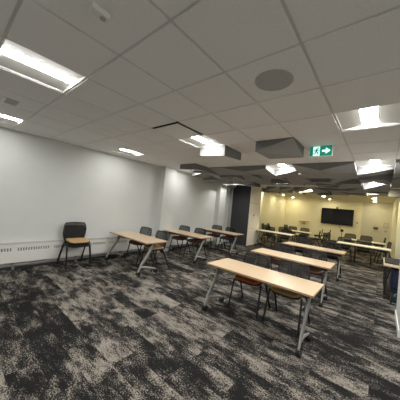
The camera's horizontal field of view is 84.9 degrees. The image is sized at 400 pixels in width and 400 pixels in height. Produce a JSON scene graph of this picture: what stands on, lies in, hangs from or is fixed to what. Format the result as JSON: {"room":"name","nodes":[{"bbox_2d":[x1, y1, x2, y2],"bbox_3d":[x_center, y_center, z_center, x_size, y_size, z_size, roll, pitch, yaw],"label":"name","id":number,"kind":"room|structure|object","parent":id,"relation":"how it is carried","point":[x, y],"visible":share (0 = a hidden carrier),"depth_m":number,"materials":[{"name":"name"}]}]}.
{"room":"classroom","nodes":[
{"label":"classroom","id":0,"kind":"room"},
{"bbox_2d":[0,126,285,267],"bbox_3d":[0.517,0.415,9.705,0.120,3.036,18.800,5,-1,40],"label":"wall","id":1,"kind":"structure","parent":0,"point":[46,184],"depth_m":5.51,"materials":[{"name":"white paint"}]},
{"bbox_2d":[0,234,154,269],"bbox_3d":[-3.496,1.185,4.834,0.095,0.553,6.290,5,-1,40],"label":"baseboard heater","id":2,"kind":"object","parent":1,"relation":"attached to","point":[14,252],"visible":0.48,"depth_m":4.93,"materials":[{"name":"white metal"}]},
{"bbox_2d":[0,239,130,252],"bbox_3d":[-3.473,1.045,4.809,0.025,0.085,6.260,5,-1,40],"label":"grille","id":3,"kind":"object","parent":2,"relation":"attached to","point":[107,242],"depth_m":4.90,"materials":[{"name":"grey metal"}]},
{"bbox_2d":[0,243,210,270],"bbox_3d":[-2.531,1.554,6.082,0.012,0.050,9.530,5,-1,40],"label":"baseboard","id":4,"kind":"structure","parent":1,"relation":"attached to","point":[71,260],"depth_m":5.31,"materials":[{"name":"grey metal"}]},
{"bbox_2d":[169,232,212,247],"bbox_3d":[-0.304,1.564,8.670,0.095,0.553,2.720,5,-1,40],"label":"baseboard heater","id":5,"kind":"object","parent":1,"relation":"attached to","point":[174,242],"visible":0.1,"depth_m":8.12,"materials":[{"name":"white metal"}]},
{"bbox_2d":[154,166,176,251],"bbox_3d":[-1.179,0.259,7.407,0.220,2.936,0.490,5,-1,40],"label":"column","id":6,"kind":"structure","parent":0,"point":[168,175],"depth_m":7.28,"materials":[{"name":"white paint"}]},
{"bbox_2d":[0,0,399,202],"bbox_3d":[4.042,-0.718,6.884,8.990,0.212,19.040,5,-1,40],"label":"ceiling","id":7,"kind":"structure","parent":0,"point":[196,64],"depth_m":1.87,"materials":[{"name":"tile"}]},
{"bbox_2d":[0,96,22,107],"bbox_3d":[-2.532,-1.311,2.935,0.260,0.014,0.202,5,-1,40],"label":"ceiling vent","id":8,"kind":"object","parent":7,"relation":"in","point":[15,103],"visible":1,"depth_m":2.92,"materials":[{"name":"grey metal"}]},
{"bbox_2d":[4,98,18,105],"bbox_3d":[-2.532,-1.315,2.935,0.240,0.006,0.130,5,-1,40],"label":"grille","id":9,"kind":"object","parent":8,"relation":"attached to","point":[6,100],"depth_m":2.92,"materials":[{"name":"grey metal"}]},
{"bbox_2d":[0,113,23,124],"bbox_3d":[-3.373,-1.449,3.654,0.598,0.116,0.610,5,-1,40],"label":"ceiling light","id":10,"kind":"object","parent":7,"relation":"attached to","point":[3,118],"visible":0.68,"depth_m":3.84,"materials":[{"name":"white plastic"}]},
{"bbox_2d":[0,114,20,120],"bbox_3d":[-3.375,-1.425,3.653,0.156,0.004,0.586,5,-1,40],"label":"diffuser","id":11,"kind":"object","parent":10,"relation":"attached to","point":[2,116],"depth_m":3.77,"materials":[{"name":"white plastic"}]},
{"bbox_2d":[0,36,86,92],"bbox_3d":[-1.526,-1.301,2.102,0.598,0.116,0.610,5,-1,40],"label":"ceiling light","id":12,"kind":"object","parent":7,"relation":"attached to","point":[14,57],"visible":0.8,"depth_m":2.10,"materials":[{"name":"white plastic"}]},
{"bbox_2d":[0,46,75,83],"bbox_3d":[-1.528,-1.276,2.102,0.156,0.004,0.586,5,-1,40],"label":"diffuser","id":13,"kind":"object","parent":12,"relation":"attached to","point":[5,51],"depth_m":2.07,"materials":[{"name":"white plastic"}]},
{"bbox_2d":[89,2,110,22],"bbox_3d":[-0.614,-1.143,1.341,0.060,0.041,0.110,5,-1,40],"label":"smoke detector","id":14,"kind":"object","parent":7,"relation":"attached to","point":[96,10],"visible":1,"depth_m":1.33,"materials":[{"name":"white plastic"}]},
{"bbox_2d":[112,148,144,155],"bbox_3d":[-1.801,-1.263,5.542,0.598,0.116,0.610,5,-1,40],"label":"ceiling light","id":15,"kind":"object","parent":7,"relation":"attached to","point":[124,151],"visible":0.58,"depth_m":5.62,"materials":[{"name":"white plastic"}]},
{"bbox_2d":[153,121,203,138],"bbox_3d":[-0.349,-1.147,3.518,0.596,0.124,0.608,5,-1,40],"label":"ceiling panel","id":16,"kind":"object","parent":7,"relation":"in","point":[177,130],"visible":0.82,"depth_m":3.49,"materials":[{"name":"grey"}]},
{"bbox_2d":[180,163,207,170],"bbox_3d":[-0.175,-0.943,6.567,0.596,0.182,0.608,5,-1,40],"label":"tile","id":17,"kind":"structure","parent":7,"relation":"attached to","point":[193,166],"depth_m":6.33,"materials":[{"name":"grey tile"}]},
{"bbox_2d":[192,173,210,178],"bbox_3d":[0.150,-0.895,7.900,0.596,0.165,0.608,5,-1,40],"label":"tile","id":18,"kind":"structure","parent":7,"relation":"attached to","point":[199,175],"depth_m":7.87,"materials":[{"name":"grey tile"}]},
{"bbox_2d":[180,135,223,147],"bbox_3d":[0.045,-1.114,3.990,0.598,0.116,0.610,5,-1,40],"label":"ceiling light","id":19,"kind":"object","parent":7,"relation":"attached to","point":[202,141],"visible":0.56,"depth_m":4.04,"materials":[{"name":"white plastic"}]},
{"bbox_2d":[192,136,213,144],"bbox_3d":[0.043,-1.089,3.990,0.156,0.004,0.586,5,-1,40],"label":"diffuser","id":20,"kind":"object","parent":19,"relation":"attached to","point":[198,138],"depth_m":4.02,"materials":[{"name":"white plastic"}]},
{"bbox_2d":[193,167,219,175],"bbox_3d":[0.219,-0.910,7.040,0.596,0.154,0.608,5,-1,40],"label":"tile","id":21,"kind":"structure","parent":7,"relation":"attached to","point":[209,171],"depth_m":6.82,"materials":[{"name":"grey tile"}]},
{"bbox_2d":[203,176,220,181],"bbox_3d":[0.541,-0.830,8.371,0.596,0.203,0.608,5,-1,40],"label":"tile","id":22,"kind":"structure","parent":7,"relation":"attached to","point":[211,178],"depth_m":8.16,"materials":[{"name":"grey tile"}]},
{"bbox_2d":[200,145,240,159],"bbox_3d":[0.423,-0.915,4.460,0.596,0.202,0.608,5,-1,40],"label":"tile","id":23,"kind":"structure","parent":7,"relation":"attached to","point":[222,151],"depth_m":4.23,"materials":[{"name":"grey tile"}]},
{"bbox_2d":[209,167,234,174],"bbox_3d":[0.681,-0.876,6.652,0.596,0.148,0.608,5,-1,40],"label":"tile","id":24,"kind":"structure","parent":7,"relation":"attached to","point":[219,170],"depth_m":6.61,"materials":[{"name":"grey tile"}]},
{"bbox_2d":[214,179,232,183],"bbox_3d":[0.934,-0.783,8.843,0.596,0.204,0.608,5,-1,40],"label":"tile","id":25,"kind":"structure","parent":7,"relation":"attached to","point":[220,181],"depth_m":8.78,"materials":[{"name":"grey tile"}]},
{"bbox_2d":[220,175,244,179],"bbox_3d":[1.071,-0.800,7.123,0.596,0.207,0.608,5,-1,40],"label":"tile","id":26,"kind":"structure","parent":7,"relation":"attached to","point":[222,176],"depth_m":6.92,"materials":[{"name":"grey tile"}]},
{"bbox_2d":[225,166,253,174],"bbox_3d":[1.142,-0.832,6.264,0.596,0.162,0.608,5,-1,40],"label":"tile","id":27,"kind":"structure","parent":7,"relation":"attached to","point":[237,170],"depth_m":6.08,"materials":[{"name":"grey tile"}]},
{"bbox_2d":[241,183,259,186],"bbox_3d":[2.183,-0.669,9.400,0.596,0.170,0.608,5,-1,40],"label":"tile","id":28,"kind":"structure","parent":7,"relation":"attached to","point":[251,184],"depth_m":9.16,"materials":[{"name":"grey tile"}]},
{"bbox_2d":[241,175,262,178],"bbox_3d":[1.534,-0.772,6.736,0.596,0.188,0.608,5,-1,40],"label":"tile","id":29,"kind":"structure","parent":7,"relation":"attached to","point":[244,176],"depth_m":6.64,"materials":[{"name":"grey tile"}]},
{"bbox_2d":[244,165,274,174],"bbox_3d":[1.604,-0.795,5.876,0.596,0.162,0.608,5,-1,40],"label":"tile","id":30,"kind":"structure","parent":7,"relation":"attached to","point":[257,169],"depth_m":5.73,"materials":[{"name":"grey tile"}]},
{"bbox_2d":[256,179,276,183],"bbox_3d":[2.320,-0.684,7.680,0.596,0.178,0.608,5,-1,40],"label":"tile","id":31,"kind":"structure","parent":7,"relation":"attached to","point":[264,181],"depth_m":7.61,"materials":[{"name":"grey tile"}]},
{"bbox_2d":[260,175,282,178],"bbox_3d":[1.996,-0.743,6.348,0.596,0.172,0.608,5,-1,40],"label":"tile","id":32,"kind":"structure","parent":7,"relation":"attached to","point":[262,176],"depth_m":6.47,"materials":[{"name":"grey tile"}]},
{"bbox_2d":[266,186,279,191],"bbox_3d":[3.428,-0.513,9.956,0.596,0.221,0.608,5,-1,40],"label":"tile","id":33,"kind":"structure","parent":7,"relation":"attached to","point":[268,188],"depth_m":9.87,"materials":[{"name":"grey tile"}]},
{"bbox_2d":[255,69,293,90],"bbox_3d":[0.637,-1.028,1.890,0.318,0.010,0.318,5,-1,40],"label":"ceiling speaker","id":34,"kind":"object","parent":7,"relation":"attached to","point":[274,79],"visible":1,"depth_m":1.87},
{"bbox_2d":[255,137,303,158],"bbox_3d":[1.348,-0.853,3.684,0.596,0.177,0.608,5,-1,40],"label":"tile","id":35,"kind":"structure","parent":7,"relation":"attached to","point":[290,147],"depth_m":3.57,"materials":[{"name":"grey tile"}]},
{"bbox_2d":[271,179,289,182],"bbox_3d":[2.780,-0.630,7.292,0.596,0.213,0.608,5,-1,40],"label":"tile","id":36,"kind":"structure","parent":7,"relation":"attached to","point":[272,180],"depth_m":7.09,"materials":[{"name":"grey tile"}]},
{"bbox_2d":[267,164,294,168],"bbox_3d":[2.078,-0.891,5.491,0.598,0.116,0.610,5,-1,40],"label":"ceiling light","id":37,"kind":"object","parent":7,"relation":"attached to","point":[279,166],"visible":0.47,"depth_m":5.60,"materials":[{"name":"white plastic"}]},
{"bbox_2d":[279,187,293,191],"bbox_3d":[3.890,-0.483,9.568,0.596,0.206,0.608,5,-1,40],"label":"tile","id":38,"kind":"structure","parent":7,"relation":"attached to","point":[283,189],"depth_m":9.50,"materials":[{"name":"grey tile"}]},
{"bbox_2d":[275,169,298,177],"bbox_3d":[2.457,-0.701,5.960,0.596,0.182,0.608,5,-1,40],"label":"tile","id":39,"kind":"structure","parent":7,"relation":"attached to","point":[282,173],"depth_m":5.85,"materials":[{"name":"grey tile"}]},
{"bbox_2d":[286,175,309,182],"bbox_3d":[2.850,-0.651,6.432,0.596,0.190,0.608,5,-1,40],"label":"tile","id":40,"kind":"structure","parent":7,"relation":"attached to","point":[298,178],"depth_m":6.48,"materials":[{"name":"grey tile"}]},
{"bbox_2d":[294,187,310,191],"bbox_3d":[4.352,-0.449,9.180,0.596,0.201,0.608,5,-1,40],"label":"tile","id":41,"kind":"structure","parent":7,"relation":"attached to","point":[297,189],"depth_m":9.09,"materials":[{"name":"grey tile"}]},
{"bbox_2d":[291,162,324,173],"bbox_3d":[2.527,-0.716,5.100,0.596,0.172,0.608,5,-1,40],"label":"tile","id":42,"kind":"structure","parent":7,"relation":"attached to","point":[314,168],"depth_m":4.92,"materials":[{"name":"grey tile"}]},
{"bbox_2d":[299,173,329,177],"bbox_3d":[2.920,-0.676,5.572,0.596,0.158,0.608,5,-1,40],"label":"tile","id":43,"kind":"structure","parent":7,"relation":"attached to","point":[304,175],"depth_m":5.53,"materials":[{"name":"grey tile"}]},
{"bbox_2d":[311,187,329,192],"bbox_3d":[4.814,-0.420,8.793,0.596,0.183,0.608,5,-1,40],"label":"tile","id":44,"kind":"structure","parent":7,"relation":"attached to","point":[314,189],"depth_m":8.65,"materials":[{"name":"grey tile"}]},
{"bbox_2d":[309,145,333,157],"bbox_3d":[1.956,-0.790,3.538,0.344,0.190,0.061,5,-1,41],"label":"exit sign","id":45,"kind":"object","parent":7,"relation":"hanging from","point":[325,150],"visible":0.99,"depth_m":3.51,"materials":[{"name":"green plastic"}]},
{"bbox_2d":[311,179,336,184],"bbox_3d":[3.705,-0.574,6.516,0.596,0.175,0.608,5,-1,40],"label":"tile","id":46,"kind":"structure","parent":7,"relation":"attached to","point":[324,181],"depth_m":6.33,"materials":[{"name":"grey tile"}]},
{"bbox_2d":[327,188,345,191],"bbox_3d":[5.278,-0.403,8.405,0.596,0.144,0.608,5,-1,40],"label":"tile","id":47,"kind":"structure","parent":7,"relation":"attached to","point":[329,189],"depth_m":8.21,"materials":[{"name":"grey tile"}]},
{"bbox_2d":[320,161,356,173],"bbox_3d":[2.988,-0.678,4.713,0.596,0.172,0.608,5,-1,40],"label":"tile","id":48,"kind":"structure","parent":7,"relation":"attached to","point":[350,166],"depth_m":4.58,"materials":[{"name":"grey tile"}]},
{"bbox_2d":[331,191,348,195],"bbox_3d":[5.668,-0.326,8.877,0.596,0.205,0.608,5,-1,40],"label":"tile","id":49,"kind":"structure","parent":7,"relation":"attached to","point":[332,192],"depth_m":8.80,"materials":[{"name":"grey tile"}]},
{"bbox_2d":[330,179,350,183],"bbox_3d":[3.772,-0.563,5.656,0.596,0.218,0.608,5,-1,40],"label":"tile","id":50,"kind":"structure","parent":7,"relation":"attached to","point":[334,181],"depth_m":5.77,"materials":[{"name":"grey tile"}]},
{"bbox_2d":[328,168,358,178],"bbox_3d":[3.381,-0.630,5.184,0.596,0.176,0.608,5,-1,40],"label":"tile","id":51,"kind":"structure","parent":7,"relation":"attached to","point":[333,175],"depth_m":5.26,"materials":[{"name":"grey tile"}]},
{"bbox_2d":[335,179,362,186],"bbox_3d":[4.165,-0.518,6.128,0.596,0.213,0.608,5,-1,40],"label":"tile","id":52,"kind":"structure","parent":7,"relation":"attached to","point":[353,182],"depth_m":5.87,"materials":[{"name":"grey tile"}]},
{"bbox_2d":[338,183,363,188],"bbox_3d":[4.559,-0.482,6.601,0.596,0.193,0.608,5,-1,40],"label":"tile","id":53,"kind":"structure","parent":7,"relation":"attached to","point":[339,185],"depth_m":6.58,"materials":[{"name":"grey tile"}]},
{"bbox_2d":[346,188,366,193],"bbox_3d":[5.739,-0.356,8.017,0.596,0.164,0.608,5,-1,40],"label":"tile","id":54,"kind":"structure","parent":7,"relation":"attached to","point":[348,190],"depth_m":7.92,"materials":[{"name":"grey tile"}]},
{"bbox_2d":[334,102,399,130],"bbox_3d":[1.892,-0.966,2.439,0.598,0.116,0.610,5,-1,40],"label":"ceiling light","id":55,"kind":"object","parent":7,"relation":"attached to","point":[388,114],"visible":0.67,"depth_m":2.46,"materials":[{"name":"white plastic"}]},
{"bbox_2d":[360,106,378,124],"bbox_3d":[1.890,-0.941,2.438,0.156,0.004,0.586,5,-1,40],"label":"diffuser","id":56,"kind":"object","parent":55,"relation":"attached to","point":[368,116],"depth_m":2.45,"materials":[{"name":"white plastic"}]},
{"bbox_2d":[357,166,393,177],"bbox_3d":[3.842,-0.590,4.797,0.596,0.182,0.608,5,-1,40],"label":"tile","id":57,"kind":"structure","parent":7,"relation":"attached to","point":[377,170],"depth_m":4.64,"materials":[{"name":"grey fabric"}]},
{"bbox_2d":[355,159,395,166],"bbox_3d":[3.463,-0.779,4.327,0.598,0.116,0.610,5,-1,40],"label":"ceiling light","id":58,"kind":"object","parent":7,"relation":"attached to","point":[372,163],"visible":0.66,"depth_m":4.40,"materials":[{"name":"white plastic"}]},
{"bbox_2d":[370,160,379,164],"bbox_3d":[3.461,-0.754,4.327,0.156,0.004,0.586,5,-1,40],"label":"diffuser","id":59,"kind":"object","parent":58,"relation":"attached to","point":[373,162],"depth_m":4.37,"materials":[{"name":"white plastic"}]},
{"bbox_2d":[359,174,392,182],"bbox_3d":[4.235,-0.537,5.269,0.596,0.195,0.608,5,-1,40],"label":"tile","id":60,"kind":"structure","parent":7,"relation":"attached to","point":[385,177],"depth_m":5.03,"materials":[{"name":"grey fabric"}]},
{"bbox_2d":[364,183,389,191],"bbox_3d":[5.412,-0.385,6.685,0.596,0.218,0.608,5,-1,40],"label":"tile","id":61,"kind":"structure","parent":7,"relation":"attached to","point":[368,187],"depth_m":6.57,"materials":[{"name":"grey fabric"}]},
{"bbox_2d":[366,192,388,194],"bbox_3d":[6.199,-0.302,7.629,0.596,0.197,0.608,5,-1,40],"label":"tile","id":62,"kind":"structure","parent":7,"relation":"attached to","point":[381,193],"depth_m":7.43,"materials":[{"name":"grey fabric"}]},
{"bbox_2d":[394,159,399,173],"bbox_3d":[3.912,-0.609,3.937,0.596,0.162,0.608,5,-1,40],"label":"tile","id":63,"kind":"structure","parent":7,"relation":"attached to","point":[397,163],"depth_m":4.08,"materials":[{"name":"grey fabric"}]},
{"bbox_2d":[0,235,399,399],"bbox_3d":[3.761,2.198,6.829,8.750,0.001,18.800,5,-1,40],"label":"floor","id":64,"kind":"structure","parent":0,"point":[101,330],"depth_m":2.85,"materials":[{"name":"carpet"}]},
{"bbox_2d":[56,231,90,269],"bbox_3d":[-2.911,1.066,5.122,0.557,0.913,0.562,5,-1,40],"label":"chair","id":65,"kind":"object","parent":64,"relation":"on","point":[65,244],"visible":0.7,"depth_m":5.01,"materials":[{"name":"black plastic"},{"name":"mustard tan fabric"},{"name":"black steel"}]},
{"bbox_2d":[57,222,90,266],"bbox_3d":[-2.892,0.989,5.114,0.557,0.913,0.562,5,-1,40],"label":"chair","id":66,"kind":"object","parent":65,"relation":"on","point":[74,232],"visible":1,"depth_m":5.14,"materials":[{"name":"black fabric"}]},
{"bbox_2d":[104,231,167,275],"bbox_3d":[-1.657,1.283,5.518,1.627,0.735,0.749,5,-1,40],"label":"table","id":67,"kind":"object","parent":64,"relation":"on","point":[150,241],"visible":1,"depth_m":5.34,"materials":[{"name":"beige wood"}]},
{"bbox_2d":[124,226,152,263],"bbox_3d":[-1.639,1.205,6.017,0.562,0.913,0.557,5,-1,38],"label":"chair","id":68,"kind":"object","parent":64,"relation":"on","point":[147,231],"visible":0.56,"depth_m":6.01,"materials":[{"name":"black plastic"}]},
{"bbox_2d":[139,230,168,271],"bbox_3d":[-1.120,1.246,5.541,0.562,0.913,0.557,4,-1,44],"label":"chair","id":69,"kind":"object","parent":64,"relation":"on","point":[163,235],"visible":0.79,"depth_m":5.52,"materials":[{"name":"black plastic"}]},
{"bbox_2d":[168,225,190,255],"bbox_3d":[-0.652,1.325,7.389,0.562,0.913,0.557,5,-1,39],"label":"chair","id":70,"kind":"object","parent":64,"relation":"on","point":[182,227],"visible":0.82,"depth_m":7.37,"materials":[{"name":"black plastic"}]},
{"bbox_2d":[160,229,213,263],"bbox_3d":[-0.465,1.425,6.965,1.627,0.735,0.749,5,-1,39],"label":"table","id":71,"kind":"object","parent":64,"relation":"on","point":[196,236],"visible":0.88,"depth_m":6.76,"materials":[{"name":"beige wood"}]},
{"bbox_2d":[183,228,206,257],"bbox_3d":[-0.120,1.371,7.072,0.562,0.913,0.557,5,-1,42],"label":"chair","id":72,"kind":"object","parent":64,"relation":"on","point":[202,231],"visible":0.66,"depth_m":7.06,"materials":[{"name":"black plastic"}]},
{"bbox_2d":[204,225,222,249],"bbox_3d":[0.572,1.470,8.782,0.562,0.913,0.557,5,-1,39],"label":"chair","id":73,"kind":"object","parent":64,"relation":"on","point":[217,227],"visible":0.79,"depth_m":8.79,"materials":[{"name":"black plastic"}]},
{"bbox_2d":[198,228,243,255],"bbox_3d":[0.759,1.571,8.437,1.627,0.735,0.748,5,-1,40],"label":"table","id":74,"kind":"object","parent":64,"relation":"on","point":[232,234],"visible":0.81,"depth_m":8.22,"materials":[{"name":"beige wood"}]},
{"bbox_2d":[217,227,236,252],"bbox_3d":[1.083,1.512,8.457,0.562,0.913,0.557,5,-1,41],"label":"chair","id":75,"kind":"object","parent":64,"relation":"on","point":[230,229],"visible":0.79,"depth_m":8.46,"materials":[{"name":"black plastic"}]},
{"bbox_2d":[227,252,269,317],"bbox_3d":[0.897,1.407,3.821,0.562,0.913,0.557,5,-1,39],"label":"chair","id":76,"kind":"object","parent":64,"relation":"on","point":[257,259],"visible":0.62,"depth_m":3.82,"materials":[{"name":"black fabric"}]},
{"bbox_2d":[202,258,323,357],"bbox_3d":[0.871,1.485,3.336,1.627,0.735,0.748,5,-1,40],"label":"table","id":77,"kind":"object","parent":64,"relation":"on","point":[309,289],"visible":1,"depth_m":3.17,"materials":[{"name":"brown wood"}]},
{"bbox_2d":[261,226,274,246],"bbox_3d":[3.397,1.780,10.837,0.562,0.913,0.557,5,-1,37],"label":"chair","id":78,"kind":"object","parent":64,"relation":"on","point":[267,227],"visible":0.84,"depth_m":10.85,"materials":[{"name":"black plastic"}]},
{"bbox_2d":[255,229,294,245],"bbox_3d":[3.449,1.862,10.187,1.627,0.735,0.748,5,-1,40],"label":"table","id":79,"kind":"object","parent":64,"relation":"on","point":[259,230],"visible":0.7,"depth_m":10.19,"materials":[{"name":"beige laminate"}]},
{"bbox_2d":[270,243,293,269],"bbox_3d":[1.961,1.538,5.350,0.562,0.913,0.557,5,-1,38],"label":"chair","id":80,"kind":"object","parent":64,"relation":"on","point":[281,247],"visible":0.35,"depth_m":5.45,"materials":[{"name":"plastic"}]},
{"bbox_2d":[277,229,291,242],"bbox_3d":[4.012,1.829,10.320,0.562,0.913,0.557,4,-1,43],"label":"chair","id":81,"kind":"object","parent":64,"relation":"on","point":[288,231],"visible":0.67,"depth_m":10.38,"materials":[{"name":"black plastic"}]},
{"bbox_2d":[262,259,309,336],"bbox_3d":[1.387,1.447,3.422,0.562,0.913,0.557,5,-1,42],"label":"chair","id":82,"kind":"object","parent":64,"relation":"on","point":[293,268],"visible":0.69,"depth_m":3.43,"materials":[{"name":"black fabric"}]},
{"bbox_2d":[251,248,335,307],"bbox_3d":[1.947,1.617,4.808,1.627,0.735,0.748,5,-1,39],"label":"table","id":83,"kind":"object","parent":64,"relation":"on","point":[325,266],"visible":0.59,"depth_m":4.58,"materials":[{"name":"beige wood"}]},
{"bbox_2d":[278,230,310,241],"bbox_3d":[5.247,2.071,12.129,1.627,0.735,0.748,5,-1,40],"label":"table","id":84,"kind":"object","parent":64,"relation":"on","point":[294,231],"visible":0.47,"depth_m":11.87,"materials":[{"name":"beige wood"}]},
{"bbox_2d":[294,237,312,254],"bbox_3d":[3.348,1.706,7.140,0.562,0.913,0.557,5,-1,39],"label":"chair","id":85,"kind":"object","parent":64,"relation":"on","point":[306,241],"visible":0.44,"depth_m":7.24,"materials":[{"name":"black fabric"}]},
{"bbox_2d":[298,228,308,237],"bbox_3d":[5.932,2.055,12.523,0.562,0.913,0.557,5,-1,40],"label":"chair","id":86,"kind":"object","parent":64,"relation":"on","point":[301,229],"visible":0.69,"depth_m":12.59,"materials":[{"name":"black plastic"}]},
{"bbox_2d":[302,249,326,299],"bbox_3d":[2.475,1.578,4.840,0.562,0.913,0.557,5,-1,41],"label":"chair","id":87,"kind":"object","parent":64,"relation":"on","point":[310,253],"visible":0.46,"depth_m":4.88,"materials":[{"name":"black plastic"}]},
{"bbox_2d":[284,242,346,281],"bbox_3d":[3.358,1.785,6.566,1.627,0.735,0.749,5,-1,39],"label":"table","id":88,"kind":"object","parent":64,"relation":"on","point":[295,245],"visible":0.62,"depth_m":6.33,"materials":[{"name":"beige wood"}]},
{"bbox_2d":[322,242,341,276],"bbox_3d":[3.946,1.754,6.638,0.562,0.913,0.557,5,-1,42],"label":"chair","id":89,"kind":"object","parent":64,"relation":"on","point":[330,245],"visible":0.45,"depth_m":6.67,"materials":[{"name":"black plastic"}]},
{"bbox_2d":[337,237,351,261],"bbox_3d":[5.853,1.980,8.917,0.562,0.913,0.557,5,-1,40],"label":"chair","id":90,"kind":"object","parent":64,"relation":"on","point":[343,239],"visible":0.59,"depth_m":8.95,"materials":[{"name":"black plastic"}]},
{"bbox_2d":[343,233,355,251],"bbox_3d":[7.742,2.207,11.328,0.562,0.913,0.557,5,-1,40],"label":"chair","id":91,"kind":"object","parent":64,"relation":"on","point":[352,236],"visible":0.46,"depth_m":11.42,"materials":[{"name":"black plastic"}]},
{"bbox_2d":[353,239,371,266],"bbox_3d":[6.342,2.019,8.506,0.562,0.913,0.557,5,-1,40],"label":"chair","id":92,"kind":"object","parent":64,"relation":"on","point":[359,241],"visible":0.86,"depth_m":8.53,"materials":[{"name":"black plastic"}]},
{"bbox_2d":[336,241,391,261],"bbox_3d":[6.079,2.078,8.213,1.627,0.735,0.749,5,-1,39],"label":"table","id":93,"kind":"object","parent":64,"relation":"on","point":[380,249],"visible":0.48,"depth_m":8.13,"materials":[{"name":"beige wood"}]},
{"bbox_2d":[342,239,385,261],"bbox_3d":[7.498,2.250,10.107,1.627,0.735,0.748,5,-1,40],"label":"table","id":94,"kind":"object","parent":64,"relation":"on","point":[353,240],"visible":0.56,"depth_m":9.71,"materials":[{"name":"beige wood"}]},
{"bbox_2d":[358,235,372,253],"bbox_3d":[8.255,2.248,10.897,0.562,0.913,0.557,5,-1,40],"label":"chair","id":95,"kind":"object","parent":64,"relation":"on","point":[362,237],"visible":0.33,"depth_m":11.02,"materials":[{"name":"black plastic"}]},
{"bbox_2d":[374,242,391,263],"bbox_3d":[7.493,2.137,8.895,0.557,0.913,0.562,5,-1,30],"label":"chair","id":96,"kind":"object","parent":64,"relation":"on","point":[389,244],"visible":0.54,"depth_m":8.84,"materials":[{"name":"black plastic"}]},
{"bbox_2d":[383,258,399,297],"bbox_3d":[4.774,1.886,5.131,0.760,0.749,1.240,5,-1,40],"label":"utility cart","id":97,"kind":"object","parent":64,"relation":"on","point":[386,265],"visible":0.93,"depth_m":4.89,"materials":[{"name":"brown wood"}]},
{"bbox_2d":[384,257,399,265],"bbox_3d":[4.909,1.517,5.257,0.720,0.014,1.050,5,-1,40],"label":"folder","id":98,"kind":"object","parent":97,"relation":"on","point":[388,260],"visible":1,"depth_m":5.34,"materials":[{"name":"grey plastic"}]},
{"bbox_2d":[386,279,397,292],"bbox_3d":[4.756,2.068,5.127,0.680,0.025,1.160,5,-1,40],"label":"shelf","id":99,"kind":"object","parent":97,"relation":"attached to","point":[387,287],"depth_m":4.90,"materials":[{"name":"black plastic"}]},
{"bbox_2d":[389,267,398,290],"bbox_3d":[4.547,1.782,4.960,0.379,0.498,0.485,5,-1,40],"label":"tote bag","id":100,"kind":"object","parent":97,"relation":"on","point":[394,273],"visible":0.82,"depth_m":4.88,"materials":[{"name":"blue fabric"}]},
{"bbox_2d":[389,294,396,304],"bbox_3d":[4.147,2.084,4.598,0.239,0.218,0.226,5,-1,40],"label":"tote bag","id":101,"kind":"object","parent":64,"relation":"on","point":[393,298],"visible":0.73,"depth_m":4.57,"materials":[{"name":"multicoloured fabric"}]},
{"bbox_2d":[212,183,226,243],"bbox_3d":[0.898,0.506,9.902,0.220,2.936,0.500,5,-1,40],"label":"wall","id":102,"kind":"structure","parent":0,"point":[221,192],"depth_m":9.76,"materials":[{"name":"white paint"}]},
{"bbox_2d":[229,185,256,245],"bbox_3d":[2.215,0.697,10.678,0.920,2.836,1.100,5,-1,40],"label":"wall partition","id":103,"kind":"structure","parent":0,"point":[241,194],"depth_m":10.22,"materials":[{"name":"grey fabric"}]},
{"bbox_2d":[225,188,233,241],"bbox_3d":[1.505,0.629,10.675,0.170,2.836,0.220,5,-1,40],"label":"trim","id":104,"kind":"structure","parent":103,"relation":"attached to","point":[231,189],"depth_m":10.59,"materials":[{"name":"grey metal"}]},
{"bbox_2d":[246,186,261,245],"bbox_3d":[2.587,0.727,10.372,0.045,2.796,1.090,5,-1,40],"label":"column","id":105,"kind":"structure","parent":103,"relation":"in","point":[254,209],"depth_m":10.32,"materials":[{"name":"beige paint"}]},
{"bbox_2d":[260,184,399,188],"bbox_3d":[5.351,-0.509,7.614,7.660,0.150,0.420,5,-1,40],"label":"trim","id":106,"kind":"structure","parent":103,"relation":"attached to","point":[276,185],"depth_m":8.81,"materials":[{"name":"white"}]},
{"bbox_2d":[258,191,262,238],"bbox_3d":[3.369,0.799,12.872,0.220,2.936,0.650,5,-1,40],"label":"wall","id":107,"kind":"structure","parent":0,"point":[262,191],"depth_m":12.96,"materials":[{"name":"beige paint"}]},
{"bbox_2d":[284,198,392,247],"bbox_3d":[9.895,1.401,14.147,8.870,3.036,0.120,5,-1,40],"label":"wall","id":108,"kind":"structure","parent":0,"point":[310,210],"depth_m":14.47,"materials":[{"name":"beige paint"}]},
{"bbox_2d":[321,208,353,225],"bbox_3d":[9.164,1.116,14.644,1.830,1.060,0.094,5,-1,40],"label":"wall screen","id":109,"kind":"object","parent":108,"relation":"attached to","point":[344,217],"visible":1,"depth_m":14.57,"materials":[{"name":"black glass"}]},
{"bbox_2d":[390,197,399,258],"bbox_3d":[9.377,1.281,10.467,0.150,3.036,6.200,5,-1,40],"label":"wall","id":110,"kind":"structure","parent":0,"point":[395,229],"depth_m":8.84,"materials":[{"name":"beige paint"}]},
{"bbox_2d":[396,267,399,337],"bbox_3d":[3.608,0.596,3.534,0.450,3.036,1.010,5,-1,40],"label":"wall","id":111,"kind":"structure","parent":0,"point":[398,292],"depth_m":3.73,"materials":[{"name":"white paint"}]},
{"bbox_2d":[395,310,398,337],"bbox_3d":[3.465,2.057,3.515,0.465,0.100,1.030,5,-1,40],"label":"baseboard","id":112,"kind":"structure","parent":111,"relation":"attached to","point":[396,319],"depth_m":3.54,"materials":[{"name":"white paint"}]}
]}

